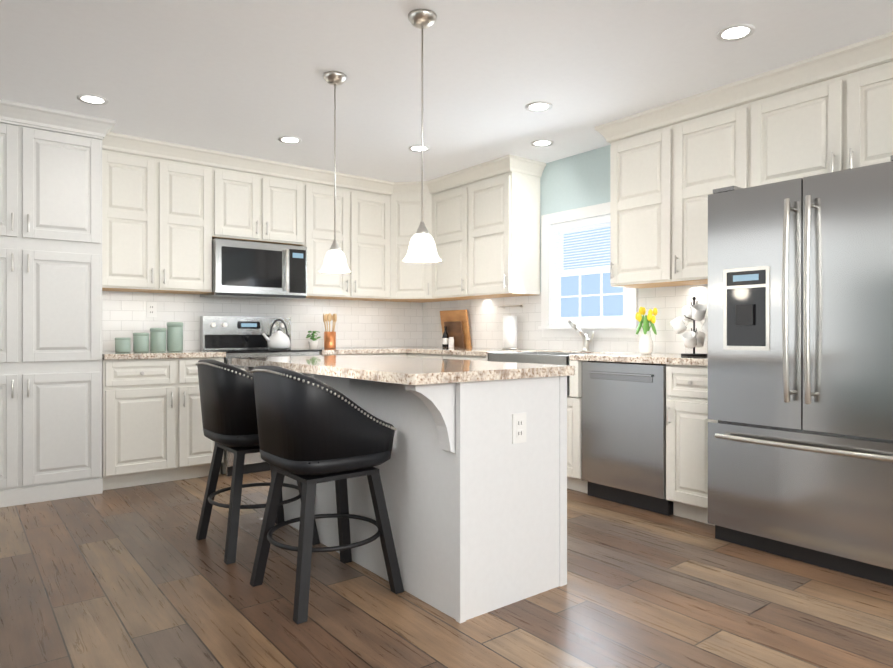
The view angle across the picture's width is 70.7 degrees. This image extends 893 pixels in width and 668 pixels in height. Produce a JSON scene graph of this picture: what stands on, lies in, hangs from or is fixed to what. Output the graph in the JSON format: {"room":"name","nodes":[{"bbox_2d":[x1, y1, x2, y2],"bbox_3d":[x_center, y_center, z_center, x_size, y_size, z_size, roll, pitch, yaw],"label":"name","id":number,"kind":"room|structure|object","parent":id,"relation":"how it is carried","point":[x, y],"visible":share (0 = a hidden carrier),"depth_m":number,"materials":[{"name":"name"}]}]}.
{"room":"kitchen","nodes":[
{"label":"kitchen","id":0,"kind":"room"},
{"bbox_2d":[102,291,422,351],"bbox_3d":[-3.227,-0.173,4.236,7.720,2.440,0.120,0,0,-38],"label":"wall","id":1,"kind":"structure","parent":0,"point":[360,323],"depth_m":5.58,"materials":[{"name":"tile"}]},
{"bbox_2d":[146,302,156,316],"bbox_3d":[-2.290,-0.189,4.888,0.074,0.116,0.008,0,0,-38],"label":"electrical outlet plate","id":2,"kind":"object","parent":1,"relation":"attached to","point":[151,309],"visible":1,"depth_m":4.88,"materials":[{"name":"white paint"}]},
{"bbox_2d":[102,132,213,293],"bbox_3d":[-2.214,-0.859,4.728,0.796,1.070,0.346,0,0,-38],"label":"upper cabinet","id":3,"kind":"object","parent":1,"relation":"attached to","point":[171,212],"depth_m":4.59,"materials":[{"name":"beige paint"}]},
{"bbox_2d":[214,152,301,245],"bbox_3d":[-1.602,-1.074,5.207,0.760,0.640,0.346,0,0,-38],"label":"upper cabinet","id":4,"kind":"object","parent":1,"relation":"attached to","point":[255,200],"depth_m":5.05,"materials":[{"name":"beige paint"}]},
{"bbox_2d":[200,238,306,299],"bbox_3d":[-1.571,-0.514,5.169,0.754,0.430,0.440,0,0,-38],"label":"microwave","id":5,"kind":"object","parent":4,"relation":"attached to","point":[250,270],"visible":0.98,"depth_m":5.01,"materials":[{"name":"silver metal"}]},
{"bbox_2d":[302,166,385,300],"bbox_3d":[-0.933,-0.860,5.707,0.909,1.070,0.383,0,0,-38],"label":"upper cabinet","id":6,"kind":"object","parent":1,"relation":"attached to","point":[360,201],"depth_m":5.55,"materials":[{"name":"beige paint"}]},
{"bbox_2d":[378,180,453,302],"bbox_3d":[-0.305,-0.860,6.013,0.677,1.070,0.677,0,0,-38],"label":"upper cabinet","id":7,"kind":"object","parent":1,"relation":"attached to","point":[405,281],"depth_m":5.82,"materials":[{"name":"beige paint"}]},
{"bbox_2d":[0,470,892,667],"bbox_3d":[-0.587,1.101,0.768,7.840,0.100,8.840,0,0,-38],"label":"floor","id":8,"kind":"structure","parent":0,"point":[140,576],"depth_m":2.45,"materials":[{"name":"brown wood"}]},
{"bbox_2d":[0,99,115,507],"bbox_3d":[-2.778,-0.173,4.067,1.032,2.439,0.692,0,0,-38],"label":"pantry cabinet","id":9,"kind":"object","parent":8,"relation":"on","point":[50,304],"visible":1,"depth_m":3.94,"materials":[{"name":"white paint"}]},
{"bbox_2d":[102,357,223,489],"bbox_3d":[-2.119,0.609,4.605,0.794,0.875,0.660,0,0,-38],"label":"base cabinet","id":10,"kind":"object","parent":8,"relation":"on","point":[152,429],"visible":0.79,"depth_m":4.32,"materials":[{"name":"beige paint"}]},
{"bbox_2d":[102,350,225,359],"bbox_3d":[-2.121,0.150,4.608,0.792,0.038,0.651,0,0,-38],"label":"countertop","id":11,"kind":"structure","parent":10,"relation":"on","point":[113,355],"depth_m":4.37,"materials":[{"name":"stone"}]},
{"bbox_2d":[115,337,130,351],"bbox_3d":[-2.326,0.078,4.523,0.104,0.105,0.104,0,0,-38],"label":"canister","id":12,"kind":"object","parent":11,"relation":"on","point":[123,344],"visible":1,"depth_m":4.48,"materials":[{"name":"green ceramic"}]},
{"bbox_2d":[133,333,148,351],"bbox_3d":[-2.230,0.060,4.598,0.108,0.140,0.108,0,0,-38],"label":"canister","id":13,"kind":"object","parent":11,"relation":"on","point":[140,342],"visible":1,"depth_m":4.55,"materials":[{"name":"green ceramic"}]},
{"bbox_2d":[150,328,166,351],"bbox_3d":[-2.138,0.043,4.670,0.112,0.175,0.112,0,0,-38],"label":"canister","id":14,"kind":"object","parent":11,"relation":"on","point":[157,339],"visible":0.98,"depth_m":4.62,"materials":[{"name":"green ceramic"}]},
{"bbox_2d":[167,322,182,350],"bbox_3d":[-2.045,0.020,4.743,0.116,0.220,0.116,0,0,-38],"label":"canister","id":15,"kind":"object","parent":11,"relation":"on","point":[174,336],"visible":0.98,"depth_m":4.69,"materials":[{"name":"green ceramic"}]},
{"bbox_2d":[196,359,319,563],"bbox_3d":[-0.970,0.584,3.172,0.499,0.923,0.517,0,0,-38],"label":"bar stool","id":16,"kind":"object","parent":8,"relation":"on","point":[228,407],"visible":0.65,"depth_m":2.94,"materials":[{"name":"black leather"}]},
{"bbox_2d":[200,316,321,475],"bbox_3d":[-1.485,0.451,5.060,0.754,1.190,0.712,0,0,-38],"label":"range","id":17,"kind":"object","parent":8,"relation":"on","point":[236,337],"visible":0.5,"depth_m":5.11,"materials":[{"name":"silver metal"}]},
{"bbox_2d":[262,319,289,348],"bbox_3d":[-1.400,-0.002,5.171,0.234,0.248,0.184,0,0,-38],"label":"kettle","id":18,"kind":"object","parent":17,"relation":"on","point":[278,339],"visible":1,"depth_m":5.12,"materials":[{"name":"white ceramic"}]},
{"bbox_2d":[250,366,403,623],"bbox_3d":[-0.510,0.585,2.586,0.499,0.923,0.517,0,0,-38],"label":"bar stool","id":19,"kind":"object","parent":8,"relation":"on","point":[312,432],"visible":1,"depth_m":2.40,"materials":[{"name":"black leather"}]},
{"bbox_2d":[320,353,406,356],"bbox_3d":[-0.875,0.608,5.586,0.840,0.873,0.646,0,0,-38],"label":"base cabinet","id":20,"kind":"object","parent":8,"relation":"on","point":[385,354],"depth_m":5.50,"materials":[{"name":"beige paint"}]},
{"bbox_2d":[301,347,404,354],"bbox_3d":[-0.884,0.149,5.573,0.810,0.038,0.655,0,0,-38],"label":"countertop","id":21,"kind":"structure","parent":20,"relation":"on","point":[365,350],"depth_m":5.36,"materials":[{"name":"stone"}]},
{"bbox_2d":[306,331,319,348],"bbox_3d":[-1.168,0.050,5.536,0.130,0.158,0.121,0,0,-38],"label":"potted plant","id":22,"kind":"object","parent":21,"relation":"on","point":[313,344],"visible":1,"depth_m":5.50,"materials":[{"name":"white ceramic"}]},
{"bbox_2d":[323,313,336,348],"bbox_3d":[-1.040,-0.027,5.619,0.125,0.313,0.122,0,0,-38],"label":"utensil holder","id":23,"kind":"object","parent":21,"relation":"on","point":[329,340],"visible":1,"depth_m":5.58,"materials":[{"name":"orange metal"}]},
{"bbox_2d":[245,367,569,622],"bbox_3d":[-0.317,0.611,3.076,0.752,0.876,1.708,0,0,-38],"label":"kitchen island","id":24,"kind":"object","parent":8,"relation":"on","point":[473,472],"depth_m":2.47,"materials":[{"name":"grey paint"}]},
{"bbox_2d":[232,355,574,386],"bbox_3d":[-0.326,0.152,3.070,0.850,0.038,1.765,0,0,-38],"label":"island countertop","id":25,"kind":"structure","parent":24,"relation":"on","point":[406,371],"depth_m":2.58,"materials":[{"name":"beige stone"}]},
{"bbox_2d":[407,353,587,492],"bbox_3d":[0.305,0.608,5.272,0.631,0.873,2.596,0,0,-38],"label":"base cabinet","id":26,"kind":"object","parent":8,"relation":"on","point":[575,482],"depth_m":4.12,"materials":[{"name":"beige paint"}]},
{"bbox_2d":[401,347,707,365],"bbox_3d":[0.587,0.150,4.888,0.662,0.038,3.550,0,0,-38],"label":"countertop","id":27,"kind":"structure","parent":26,"relation":"on","point":[656,358],"depth_m":4.05,"materials":[{"name":"stone"}]},
{"bbox_2d":[442,327,448,347],"bbox_3d":[-0.010,0.029,6.006,0.061,0.200,0.061,0,0,-38],"label":"oil bottle","id":28,"kind":"object","parent":27,"relation":"on","point":[445,337],"visible":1,"depth_m":5.98,"materials":[{"name":"black glass"}]},
{"bbox_2d":[448,337,453,347],"bbox_3d":[0.046,0.079,5.936,0.056,0.100,0.056,0,0,-38],"label":"spice jar","id":29,"kind":"object","parent":27,"relation":"on","point":[451,342],"visible":1,"depth_m":5.92,"materials":[{"name":"white ceramic"}]},
{"bbox_2d":[440,310,471,347],"bbox_3d":[0.079,-0.047,5.987,0.089,0.357,0.400,0,0,-38],"label":"cutting board","id":30,"kind":"object","parent":27,"relation":"on","point":[455,323],"visible":0.79,"depth_m":5.91,"materials":[{"name":"brown wood"}]},
{"bbox_2d":[502,314,517,349],"bbox_3d":[0.533,-0.021,5.289,0.140,0.300,0.140,0,0,-38],"label":"paper towel roll","id":31,"kind":"object","parent":27,"relation":"on","point":[509,332],"visible":0.98,"depth_m":5.24,"materials":[{"name":"white paper"}]},
{"bbox_2d":[488,352,593,395],"bbox_3d":[0.762,0.271,4.579,0.535,0.260,0.786,0,0,-38],"label":"farmhouse sink","id":32,"kind":"object","parent":27,"relation":"in","point":[557,358],"visible":0.33,"depth_m":4.44,"materials":[{"name":"silver metal"}]},
{"bbox_2d":[568,319,593,350],"bbox_3d":[1.000,0.008,4.674,0.224,0.244,0.108,0,0,-38],"label":"faucet","id":33,"kind":"object","parent":27,"relation":"on","point":[585,337],"visible":0.96,"depth_m":4.70,"materials":[{"name":"silver metal"}]},
{"bbox_2d":[635,307,657,353],"bbox_3d":[1.297,-0.024,4.092,0.141,0.310,0.148,0,0,-38],"label":"tulip vase","id":34,"kind":"object","parent":27,"relation":"on","point":[646,344],"visible":1,"depth_m":4.07,"materials":[{"name":"white ceramic"}]},
{"bbox_2d":[670,297,707,355],"bbox_3d":[1.491,-0.047,3.790,0.298,0.356,0.308,0,0,-38],"label":"mug tree","id":35,"kind":"object","parent":27,"relation":"on","point":[694,312],"visible":0.92,"depth_m":3.78,"materials":[{"name":"white ceramic"}]},
{"bbox_2d":[581,361,672,515],"bbox_3d":[1.289,0.611,4.008,0.630,0.872,0.596,0,0,-38],"label":"dishwasher","id":36,"kind":"object","parent":8,"relation":"on","point":[623,432],"visible":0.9,"depth_m":3.80,"materials":[{"name":"silver metal"}]},
{"bbox_2d":[666,364,717,524],"bbox_3d":[1.577,0.610,3.627,0.660,0.875,0.348,0,0,-38],"label":"base cabinet","id":37,"kind":"object","parent":8,"relation":"on","point":[687,420],"visible":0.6,"depth_m":3.48,"materials":[{"name":"beige paint"}]},
{"bbox_2d":[708,156,892,585],"bbox_3d":[1.880,0.156,3.060,0.847,1.785,0.904,0,0,-38],"label":"refrigerator","id":38,"kind":"object","parent":8,"relation":"on","point":[800,364],"visible":1,"depth_m":2.83,"materials":[{"name":"silver metal"}]},
{"bbox_2d":[0,0,892,181],"bbox_3d":[-0.587,-1.439,0.765,7.840,0.100,8.840,0,0,-38],"label":"ceiling","id":39,"kind":"structure","parent":0,"point":[242,77],"depth_m":3.26,"materials":[{"name":"paint"}]},
{"bbox_2d":[77,94,107,104],"bbox_3d":[-2.099,-1.389,3.734,0.163,0.005,0.163,0,0,-44],"label":"recessed light","id":40,"kind":"object","parent":39,"relation":"in","point":[86,98],"depth_m":3.73,"materials":[{"name":"white paint"}]},
{"bbox_2d":[278,136,301,143],"bbox_3d":[-1.121,-1.390,4.512,0.163,0.005,0.163,0,0,28],"label":"recessed light","id":41,"kind":"object","parent":39,"relation":"in","point":[285,139],"depth_m":4.50,"materials":[{"name":"white paint"}]},
{"bbox_2d":[319,71,350,272],"bbox_3d":[-0.601,-0.864,3.396,0.172,1.054,0.172,0,0,-38],"label":"pendant light","id":42,"kind":"object","parent":39,"relation":"hanging from","point":[334,260],"visible":1,"depth_m":3.37,"materials":[{"name":"white glass"}]},
{"bbox_2d":[408,145,429,151],"bbox_3d":[-0.205,-1.391,4.722,0.163,0.005,0.163,0,0,-44],"label":"recessed light","id":43,"kind":"object","parent":39,"relation":"in","point":[415,148],"depth_m":4.72,"materials":[{"name":"white paint"}]},
{"bbox_2d":[403,9,441,262],"bbox_3d":[-0.106,-0.856,2.755,0.172,1.069,0.172,0,0,-38],"label":"pendant light","id":44,"kind":"object","parent":39,"relation":"hanging from","point":[422,247],"visible":1,"depth_m":2.73,"materials":[{"name":"white glass"}]},
{"bbox_2d":[525,102,551,111],"bbox_3d":[0.565,-1.390,3.851,0.163,0.005,0.163,0,0,-44],"label":"recessed light","id":45,"kind":"object","parent":39,"relation":"in","point":[534,106],"depth_m":3.85,"materials":[{"name":"white paint"}]},
{"bbox_2d":[531,140,553,146],"bbox_3d":[0.698,-1.390,4.590,0.163,0.005,0.163,0,0,-44],"label":"recessed light","id":46,"kind":"object","parent":39,"relation":"in","point":[538,143],"depth_m":4.60,"materials":[{"name":"white paint"}]},
{"bbox_2d":[716,24,754,41],"bbox_3d":[1.333,-1.389,2.903,0.163,0.005,0.163,0,0,-44],"label":"recessed light","id":47,"kind":"object","parent":39,"relation":"in","point":[735,32],"depth_m":2.90,"materials":[{"name":"white paint"}]},
{"bbox_2d":[423,145,707,353],"bbox_3d":[2.453,-0.172,3.146,0.120,2.440,8.600,0,0,-38],"label":"wall","id":48,"kind":"structure","parent":0,"point":[580,180],"depth_m":4.95,"materials":[{"name":"tile"}]},
{"bbox_2d":[430,156,541,299],"bbox_3d":[0.288,-0.860,5.494,0.383,1.070,1.088,0,0,-38],"label":"upper cabinet","id":49,"kind":"object","parent":48,"relation":"attached to","point":[485,217],"depth_m":5.18,"materials":[{"name":"beige paint"}]},
{"bbox_2d":[497,304,522,308],"bbox_3d":[0.552,-0.240,5.430,0.055,0.036,0.280,0,0,-38],"label":"towel rail","id":50,"kind":"object","parent":48,"relation":"attached to","point":[504,306],"visible":1,"depth_m":5.38,"materials":[{"name":"silver metal"}]},
{"bbox_2d":[538,202,637,337],"bbox_3d":[1.102,-0.471,4.832,0.163,0.995,0.930,0,0,-38],"label":"window","id":51,"kind":"structure","parent":48,"relation":"in","point":[576,287],"depth_m":4.92,"materials":[{"name":"white paint"}]},
{"bbox_2d":[607,107,662,288],"bbox_3d":[1.391,-0.858,4.116,0.346,1.070,0.543,0,0,-38],"label":"upper cabinet","id":52,"kind":"object","parent":48,"relation":"attached to","point":[634,140],"depth_m":4.06,"materials":[{"name":"beige paint"}]},
{"bbox_2d":[659,79,750,286],"bbox_3d":[1.638,-0.858,3.801,0.346,1.070,0.542,0,0,-38],"label":"upper cabinet","id":53,"kind":"object","parent":48,"relation":"attached to","point":[674,164],"depth_m":3.73,"materials":[{"name":"beige paint"}]},
{"bbox_2d":[751,31,892,186],"bbox_3d":[2.097,-1.072,3.214,0.346,0.640,0.947,0,0,-38],"label":"upper cabinet","id":54,"kind":"object","parent":48,"relation":"attached to","point":[833,111],"depth_m":3.18,"materials":[{"name":"beige paint"}]}
]}

